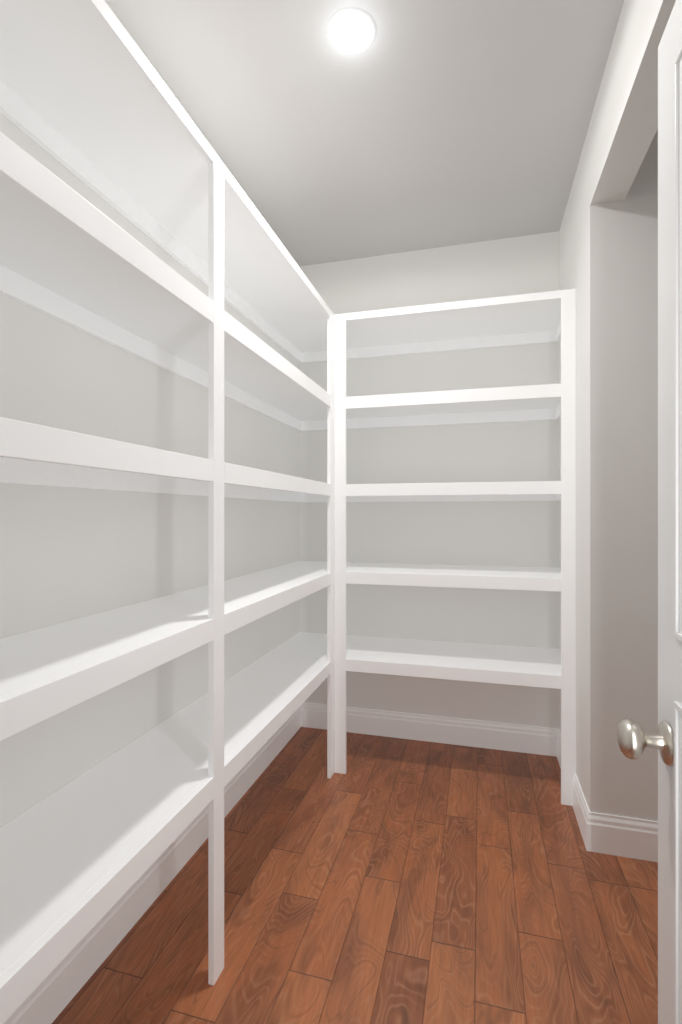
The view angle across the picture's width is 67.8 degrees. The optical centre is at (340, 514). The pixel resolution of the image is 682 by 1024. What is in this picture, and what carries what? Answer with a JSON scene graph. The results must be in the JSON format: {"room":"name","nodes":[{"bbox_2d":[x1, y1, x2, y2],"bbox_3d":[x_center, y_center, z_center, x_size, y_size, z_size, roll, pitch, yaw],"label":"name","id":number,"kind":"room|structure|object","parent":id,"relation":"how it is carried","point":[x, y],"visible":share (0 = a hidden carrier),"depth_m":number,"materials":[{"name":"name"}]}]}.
{"room":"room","nodes":[
{"label":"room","id":0,"kind":"room"},
{"bbox_2d":[0,0,299,827],"bbox_3d":[-0.694,-0.120,2.071,0.130,3.040,2.970,0,0,15],"label":"wall","id":1,"kind":"structure","parent":0,"point":[67,554],"depth_m":1.65,"materials":[{"name":"paint"}]},
{"bbox_2d":[3,704,302,1023],"bbox_3d":[-0.623,1.322,2.053,0.016,0.156,2.709,0,0,15],"label":"baseboard","id":2,"kind":"structure","parent":1,"relation":"attached to","point":[53,993],"depth_m":1.71,"materials":[{"name":"white wood"}]},
{"bbox_2d":[52,727,657,1023],"bbox_3d":[0.233,1.440,0.740,3.500,0.080,5.050,0,0,15],"label":"floor","id":3,"kind":"structure","parent":0,"point":[386,880],"depth_m":1.79,"materials":[{"name":"brown wood"}]},
{"bbox_2d":[0,0,356,1023],"bbox_3d":[-0.441,0.160,2.010,0.389,2.480,2.694,0,0,15],"label":"shelf","id":4,"kind":"object","parent":3,"relation":"on","point":[88,98],"visible":0.88,"depth_m":1.43,"materials":[{"name":"white wood"}]},
{"bbox_2d":[334,289,575,805],"bbox_3d":[0.613,0.160,2.843,1.204,2.480,0.529,0,0,15],"label":"shelf","id":5,"kind":"object","parent":3,"relation":"on","point":[534,318],"visible":1,"depth_m":2.72,"materials":[{"name":"white wood"}]},
{"bbox_2d":[106,0,623,265],"bbox_3d":[0.233,-1.680,0.740,3.500,0.080,5.050,0,0,15],"label":"ceiling","id":6,"kind":"structure","parent":0,"point":[415,125],"depth_m":2.05,"materials":[{"name":"paint"}]},
{"bbox_2d":[327,8,375,54],"bbox_3d":[0.036,-1.637,1.727,0.166,0.007,0.166,0,0,15],"label":"recessed light","id":7,"kind":"object","parent":6,"relation":"in","point":[352,33],"visible":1,"depth_m":1.72,"materials":[{"name":"white"}]},
{"bbox_2d":[300,231,558,728],"bbox_3d":[0.915,-0.120,3.103,2.430,3.040,0.130,0,0,15],"label":"wall","id":8,"kind":"structure","parent":0,"point":[505,533],"depth_m":3.11,"materials":[{"name":"paint"}]},
{"bbox_2d":[303,702,554,755],"bbox_3d":[0.508,1.322,3.140,1.565,0.156,0.016,0,0,15],"label":"baseboard","id":9,"kind":"structure","parent":8,"relation":"attached to","point":[438,729],"depth_m":3.10,"materials":[{"name":"white wood"}]},
{"bbox_2d":[559,123,657,820],"bbox_3d":[1.555,-0.120,2.420,0.835,3.040,0.850,0,0,15],"label":"wall","id":10,"kind":"structure","parent":0,"point":[608,262],"depth_m":2.10,"materials":[{"name":"paint"}]},
{"bbox_2d":[555,728,594,851],"bbox_3d":[1.138,1.322,2.506,0.016,0.156,0.827,0,0,15],"label":"baseboard","id":11,"kind":"structure","parent":10,"relation":"attached to","point":[585,818],"depth_m":2.23,"materials":[{"name":"white wood"}]},
{"bbox_2d":[595,813,657,861],"bbox_3d":[1.381,1.322,2.019,0.660,0.156,0.016,0,0,15],"label":"baseboard","id":12,"kind":"structure","parent":10,"relation":"attached to","point":[635,838],"depth_m":2.07,"materials":[{"name":"white wood"}]},
{"bbox_2d":[590,0,675,204],"bbox_3d":[0.858,-1.465,1.206,0.130,0.350,1.860,0,0,15],"label":"header","id":13,"kind":"object","parent":10,"relation":"attached to","point":[624,123],"visible":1,"depth_m":1.69,"materials":[{"name":"paint"}]},
{"bbox_3d":[0.021,0.160,0.404,1.090,2.480,0.134,0,0,15],"label":"door frame","id":14,"kind":"structure","parent":0,"visible":0},
{"bbox_2d":[617,0,681,1023],"bbox_3d":[0.623,0.169,0.738,0.232,2.438,0.828,0,0,15],"label":"door","id":15,"kind":"structure","parent":14,"relation":"attached to","point":[635,741],"depth_m":1.06,"materials":[{"name":"painted wood"},{"name":"satin nickel"}]}
]}

